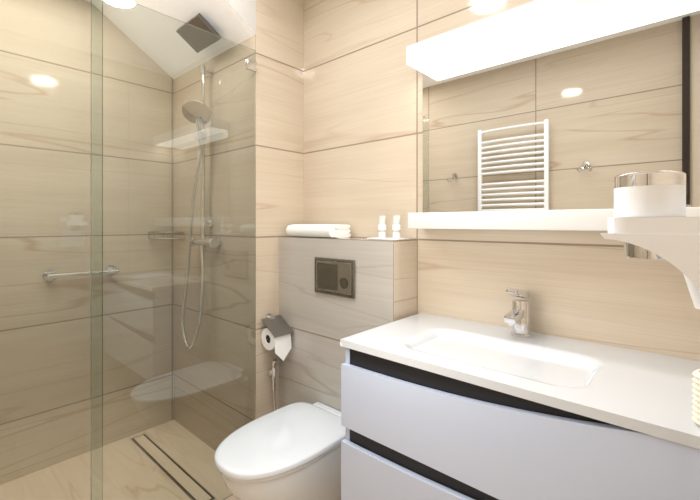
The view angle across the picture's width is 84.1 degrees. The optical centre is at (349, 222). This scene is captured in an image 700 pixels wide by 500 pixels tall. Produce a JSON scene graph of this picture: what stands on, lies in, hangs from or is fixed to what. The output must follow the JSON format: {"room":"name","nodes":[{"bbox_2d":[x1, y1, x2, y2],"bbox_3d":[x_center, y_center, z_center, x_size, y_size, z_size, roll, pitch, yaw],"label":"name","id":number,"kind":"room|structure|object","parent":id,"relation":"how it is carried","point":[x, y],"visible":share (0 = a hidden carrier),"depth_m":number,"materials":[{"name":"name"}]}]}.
{"room":"bathroom","nodes":[
{"label":"bathroom","id":0,"kind":"room"},
{"bbox_2d":[129,0,255,43],"bbox_3d":[-0.524,-1.120,1.248,2.800,0.400,1.910,0,0,42],"label":"ceiling","id":1,"kind":"structure","parent":0,"point":[233,20],"depth_m":1.90,"materials":[{"name":"white paint"}]},
{"bbox_2d":[186,13,219,35],"bbox_3d":[-0.777,-0.968,1.986,0.230,0.101,0.130,0,0,42],"label":"shower head","id":2,"kind":"object","parent":1,"relation":"attached to","point":[199,20],"visible":0.35,"depth_m":1.90},
{"bbox_2d":[225,495,237,499],"bbox_3d":[-0.524,1.310,1.248,2.800,0.100,1.910,0,0,42],"label":"floor","id":3,"kind":"structure","parent":0,"point":[232,497],"depth_m":1.77,"materials":[{"name":"tile"}]},
{"bbox_2d":[0,0,256,499],"bbox_3d":[-0.808,0.210,1.500,0.024,2.100,1.050,0,0,42],"label":"glass","id":4,"kind":"object","parent":3,"relation":"on","point":[127,249],"visible":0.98,"depth_m":1.45,"materials":[{"name":"clear glass"}]},
{"bbox_2d":[239,0,699,418],"bbox_3d":[-0.524,0.020,1.248,2.800,2.480,1.910,0,0,42],"label":"wall","id":5,"kind":"structure","parent":0,"point":[339,111],"depth_m":1.74,"materials":[{"name":"tile"}]},
{"bbox_2d":[267,358,277,410],"bbox_3d":[-0.374,0.893,1.942,0.061,0.440,0.059,0,0,42],"label":"bidet sprayer","id":6,"kind":"object","parent":5,"relation":"attached to","point":[271,371],"visible":0.69,"depth_m":1.92,"materials":[{"name":"silver metal"}]},
{"bbox_2d":[261,313,293,360],"bbox_3d":[-0.358,0.559,1.908,0.129,0.212,0.124,0,0,42],"label":"toilet paper holder","id":7,"kind":"object","parent":5,"relation":"attached to","point":[276,334],"visible":1,"depth_m":1.88,"materials":[{"name":"silver metal"}]},
{"bbox_2d":[214,402,345,499],"bbox_3d":[-0.253,0.994,1.523,0.369,0.342,0.556,0,0,42],"label":"toilet","id":8,"kind":"object","parent":5,"relation":"attached to","point":[292,451],"visible":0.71,"depth_m":1.42,"materials":[{"name":"white ceramic"}]},
{"bbox_2d":[286,224,350,237],"bbox_3d":[-0.160,0.038,1.910,0.325,0.063,0.153,0,0,42],"label":"towel","id":9,"kind":"object","parent":5,"relation":"on","point":[324,230],"visible":1,"depth_m":1.82,"materials":[{"name":"white fabric"}]},
{"bbox_2d":[315,257,354,298],"bbox_3d":[-0.073,0.240,1.725,0.246,0.164,0.016,0,0,42],"label":"flush plate","id":10,"kind":"object","parent":5,"relation":"attached to","point":[335,277],"visible":1,"depth_m":1.71,"materials":[{"name":"grey metal"}]},
{"bbox_2d":[367,215,408,239],"bbox_3d":[0.160,0.019,1.636,0.157,0.101,0.090,0,0,42],"label":"toiletries","id":11,"kind":"object","parent":5,"relation":"on","point":[396,227],"visible":1,"depth_m":1.61,"materials":[{"name":"white plastic"}]},
{"bbox_2d":[340,312,699,499],"bbox_3d":[0.477,0.652,1.137,0.914,0.555,0.503,0,0,42],"label":"bathroom vanity","id":12,"kind":"object","parent":5,"relation":"attached to","point":[436,407],"visible":1,"depth_m":0.98,"materials":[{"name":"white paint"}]},
{"bbox_2d":[504,288,530,337],"bbox_3d":[0.545,0.293,1.269,0.062,0.163,0.135,0,0,42],"label":"faucet","id":13,"kind":"object","parent":12,"relation":"on","point":[516,317],"visible":1,"depth_m":1.27,"materials":[{"name":"silver metal"}]},
{"bbox_2d":[692,369,699,425],"bbox_3d":[0.667,0.326,0.711,0.061,0.098,0.061,0,0,42],"label":"wicker basket","id":14,"kind":"object","parent":12,"relation":"on","point":[696,397],"visible":1,"depth_m":0.72,"materials":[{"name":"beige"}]},
{"bbox_2d":[406,0,668,72],"bbox_3d":[0.604,-0.658,1.272,0.904,0.068,0.134,0,0,42],"label":"light fixture","id":15,"kind":"object","parent":5,"relation":"attached to","point":[531,21],"visible":1,"depth_m":1.28,"materials":[{"name":"white plastic"}]},
{"bbox_2d":[408,207,699,230],"bbox_3d":[0.607,-0.009,1.276,0.904,0.062,0.124,0,0,42],"label":"shelf","id":16,"kind":"object","parent":5,"relation":"attached to","point":[586,219],"visible":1,"depth_m":1.24,"materials":[{"name":"white"}]},
{"bbox_2d":[423,0,699,212],"bbox_3d":[0.644,-0.333,1.318,0.904,0.585,0.011,0,0,42],"label":"mirror","id":17,"kind":"object","parent":5,"relation":"attached to","point":[581,117],"visible":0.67,"depth_m":1.25,"materials":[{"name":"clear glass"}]},
{"bbox_2d":[600,171,699,308],"bbox_3d":[0.471,0.045,0.565,0.163,0.239,0.132,0,0,42],"label":"hair dryer","id":18,"kind":"object","parent":5,"relation":"attached to","point":[649,220],"visible":1,"depth_m":0.54,"materials":[{"name":"white plastic"}]}
]}

